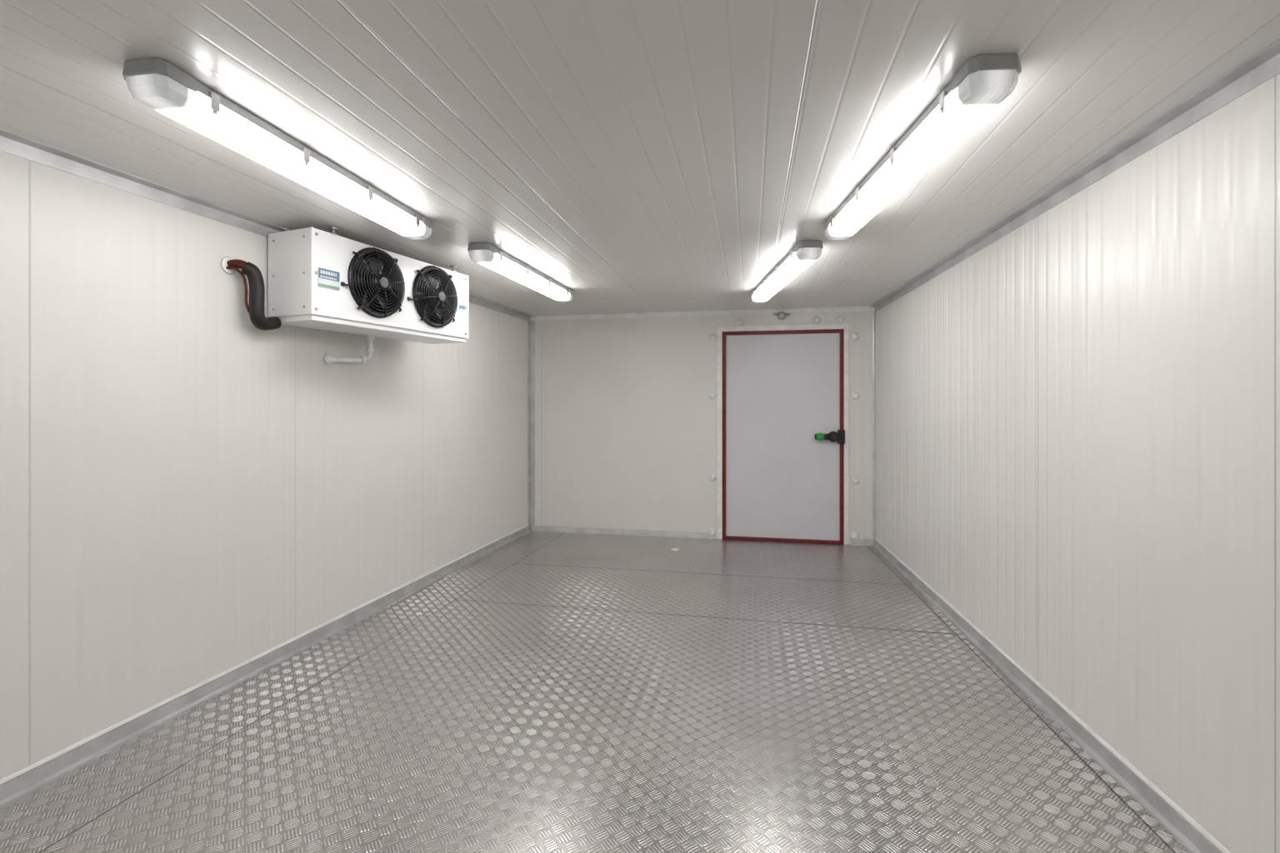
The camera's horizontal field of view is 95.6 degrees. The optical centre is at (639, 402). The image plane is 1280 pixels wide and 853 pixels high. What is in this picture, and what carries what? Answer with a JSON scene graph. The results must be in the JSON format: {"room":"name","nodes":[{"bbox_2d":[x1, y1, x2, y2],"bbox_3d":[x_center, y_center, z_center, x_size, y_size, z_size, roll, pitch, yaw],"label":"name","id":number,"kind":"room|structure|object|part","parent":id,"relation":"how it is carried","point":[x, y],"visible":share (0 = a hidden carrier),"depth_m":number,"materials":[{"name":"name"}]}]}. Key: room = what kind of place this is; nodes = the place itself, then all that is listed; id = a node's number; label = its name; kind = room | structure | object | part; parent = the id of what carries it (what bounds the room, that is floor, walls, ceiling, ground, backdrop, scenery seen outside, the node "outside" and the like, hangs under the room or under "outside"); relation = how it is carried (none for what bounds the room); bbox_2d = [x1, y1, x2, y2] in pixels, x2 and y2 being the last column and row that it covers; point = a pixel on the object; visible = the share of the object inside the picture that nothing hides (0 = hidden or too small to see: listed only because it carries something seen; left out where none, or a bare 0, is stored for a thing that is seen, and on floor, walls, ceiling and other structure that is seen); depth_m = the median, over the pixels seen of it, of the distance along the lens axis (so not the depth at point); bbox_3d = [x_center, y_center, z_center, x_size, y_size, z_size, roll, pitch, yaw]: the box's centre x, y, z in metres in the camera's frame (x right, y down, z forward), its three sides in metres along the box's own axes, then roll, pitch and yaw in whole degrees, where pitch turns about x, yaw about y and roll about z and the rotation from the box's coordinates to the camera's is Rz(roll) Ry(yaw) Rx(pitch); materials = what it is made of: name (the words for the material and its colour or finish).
{"room":"walk-in cold room","nodes":[
{"label":"walk-in cold room","id":0,"kind":"room"},
{"bbox_2d":[0,150,528,779],"bbox_3d":[-2.187,0.238,2.735,0.100,2.400,7.774,0,0,13],"label":"wall","id":1,"kind":"structure","parent":0,"point":[190,490],"depth_m":2.71,"materials":[{"name":"white metal"}]},
{"bbox_2d":[0,524,531,808],"bbox_3d":[-2.122,1.403,2.722,0.034,0.070,7.771,0,0,13],"label":"baseboard","id":2,"kind":"structure","parent":1,"relation":"attached to","point":[27,782],"depth_m":2.79,"materials":[{"name":"grey metal"}]},
{"bbox_2d":[0,128,533,321],"bbox_3d":[-2.111,-0.932,2.720,0.055,0.060,7.772,0,0,13],"label":"trim","id":3,"kind":"structure","parent":1,"relation":"attached to","point":[12,143],"depth_m":2.51,"materials":[{"name":"white metal"}]},
{"bbox_2d":[528,320,534,526],"bbox_3d":[-1.210,0.233,6.468,0.055,2.290,0.060,0,0,11],"label":"trim","id":4,"kind":"structure","parent":1,"relation":"attached to","point":[531,323],"depth_m":6.49,"materials":[{"name":"white metal"}]},
{"bbox_2d":[0,531,1189,852],"bbox_3d":[-0.172,1.488,2.353,4.578,0.100,7.960,0,0,11],"label":"floor","id":5,"kind":"structure","parent":0,"point":[549,692],"depth_m":2.47,"materials":[{"name":"grey metal"}]},
{"bbox_2d":[0,0,1279,315],"bbox_3d":[-0.172,-1.012,2.353,4.578,0.100,7.960,0,0,11],"label":"ceiling","id":6,"kind":"structure","parent":0,"point":[637,156],"depth_m":1.90,"materials":[{"name":"white metal"}]},
{"bbox_2d":[122,57,433,239],"bbox_3d":[-1.281,-0.913,2.360,0.150,0.098,1.503,0,0,9],"label":"fluorescent light","id":7,"kind":"object","parent":6,"relation":"attached to","point":[157,83],"visible":1,"depth_m":1.97,"materials":[{"name":"white plastic"}]},
{"bbox_2d":[220,226,468,364],"bbox_3d":[-1.694,-0.599,3.556,0.477,0.727,1.523,0,0,22],"label":"evaporator unit","id":8,"kind":"object","parent":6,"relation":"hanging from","point":[318,279],"visible":1,"depth_m":3.29,"materials":[{"name":"white metal"}]},
{"bbox_3d":[-1.633,-0.690,3.673,0.332,0.455,1.260,0,0,22],"label":"casing","id":9,"kind":"part","parent":8,"relation":"part of","materials":[{"name":"white metal"}]},
{"bbox_2d":[467,242,573,301],"bbox_3d":[-0.807,-0.913,4.244,0.150,0.098,1.563,0,0,13],"label":"fluorescent light","id":10,"kind":"object","parent":6,"relation":"attached to","point":[486,254],"visible":1,"depth_m":3.92,"materials":[{"name":"white plastic"}]},
{"bbox_2d":[750,240,823,302],"bbox_3d":[1.022,-0.913,4.244,0.150,0.098,1.628,0,0,0],"label":"fluorescent light","id":11,"kind":"object","parent":6,"relation":"attached to","point":[805,252],"visible":1,"depth_m":3.84,"materials":[{"name":"white plastic"}]},
{"bbox_2d":[823,53,1021,239],"bbox_3d":[1.019,-0.913,2.352,0.150,0.098,1.518,0,0,3],"label":"fluorescent light","id":12,"kind":"object","parent":6,"relation":"attached to","point":[984,81],"visible":1,"depth_m":1.91,"materials":[{"name":"white plastic"}]},
{"bbox_2d":[530,310,874,544],"bbox_3d":[0.574,0.238,6.212,3.856,2.400,0.100,0,0,11],"label":"wall","id":13,"kind":"structure","parent":0,"point":[626,415],"depth_m":6.27,"materials":[{"name":"white metal"}]},
{"bbox_2d":[530,525,714,539],"bbox_3d":[-0.212,1.408,6.294,2.041,0.060,0.030,0,0,11],"label":"baseboard","id":14,"kind":"structure","parent":13,"relation":"attached to","point":[534,528],"depth_m":6.29,"materials":[{"name":"metal"}]},
{"bbox_2d":[530,305,874,320],"bbox_3d":[0.560,-0.940,6.143,3.656,0.045,0.040,0,0,11],"label":"trim","id":15,"kind":"structure","parent":13,"relation":"attached to","point":[868,308],"depth_m":6.13,"materials":[{"name":"white metal"}]},
{"bbox_2d":[772,311,789,319],"bbox_3d":[1.449,-0.897,5.957,0.168,0.088,0.075,0,0,11],"label":"wall sensor","id":16,"kind":"object","parent":13,"relation":"attached to","point":[781,315],"visible":1,"depth_m":5.95,"materials":[{"name":"metal"}]},
{"bbox_2d":[725,333,839,540],"bbox_3d":[1.472,0.348,6.026,1.198,2.156,0.070,0,0,11],"label":"leaf","id":17,"kind":"object","parent":13,"relation":"attached to","point":[782,391],"visible":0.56,"depth_m":5.99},
{"bbox_2d":[823,430,844,444],"bbox_3d":[1.939,0.348,5.859,0.252,0.140,0.086,0,0,11],"label":"latch","id":18,"kind":"object","parent":17,"relation":"attached to","point":[833,437],"visible":0.99,"depth_m":5.83,"materials":[{"name":"black plastic"}]},
{"bbox_2d":[816,433,824,440],"bbox_3d":[1.817,0.348,5.866,0.096,0.080,0.072,0,0,11],"label":"door handle","id":19,"kind":"object","parent":18,"relation":"attached to","point":[820,437],"depth_m":5.84,"materials":[{"name":"green plastic"}]},
{"bbox_2d":[716,323,849,544],"bbox_3d":[1.461,0.321,5.985,1.322,2.235,0.016,0,0,11],"label":"frame","id":20,"kind":"object","parent":13,"relation":"attached to","point":[846,326],"depth_m":6.00,"materials":[{"name":"white plastic"}]},
{"bbox_2d":[722,329,844,544],"bbox_3d":[1.466,0.348,5.996,1.218,2.180,0.052,0,0,11],"label":"gasket","id":21,"kind":"object","parent":13,"relation":"attached to","point":[841,332],"visible":0.98,"depth_m":5.95,"materials":[{"name":"red rubber"}]},
{"bbox_2d":[709,315,859,539],"bbox_3d":[1.468,0.262,5.976,1.512,2.284,0.032,0,0,11],"label":"screws","id":22,"kind":"object","parent":13,"relation":"attached to","point":[840,319],"visible":1,"depth_m":5.90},
{"bbox_2d":[850,539,873,546],"bbox_3d":[2.234,1.408,5.831,0.212,0.060,0.030,0,0,11],"label":"baseboard","id":23,"kind":"structure","parent":13,"relation":"attached to","point":[859,542],"depth_m":5.83,"materials":[{"name":"metal"}]},
{"bbox_2d":[872,311,875,539],"bbox_3d":[2.346,0.233,5.815,0.025,2.290,0.020,0,0,11],"label":"trim","id":24,"kind":"structure","parent":13,"relation":"attached to","point":[873,312],"depth_m":5.82,"materials":[{"name":"metal"}]},
{"bbox_2d":[875,73,1279,852],"bbox_3d":[1.858,0.238,1.969,0.100,2.400,7.772,0,0,8],"label":"wall","id":25,"kind":"structure","parent":0,"point":[1077,417],"depth_m":2.17,"materials":[{"name":"white metal"}]},
{"bbox_2d":[872,538,1230,852],"bbox_3d":[1.792,1.403,1.981,0.034,0.070,7.769,0,0,8],"label":"baseboard","id":26,"kind":"structure","parent":25,"relation":"attached to","point":[1190,837],"depth_m":2.44,"materials":[{"name":"grey metal"}]},
{"bbox_2d":[870,38,1279,312],"bbox_3d":[1.782,-0.932,1.983,0.055,0.060,7.770,0,0,8],"label":"trim","id":27,"kind":"structure","parent":25,"relation":"attached to","point":[1264,65],"depth_m":2.15,"materials":[{"name":"white metal"}]}
]}

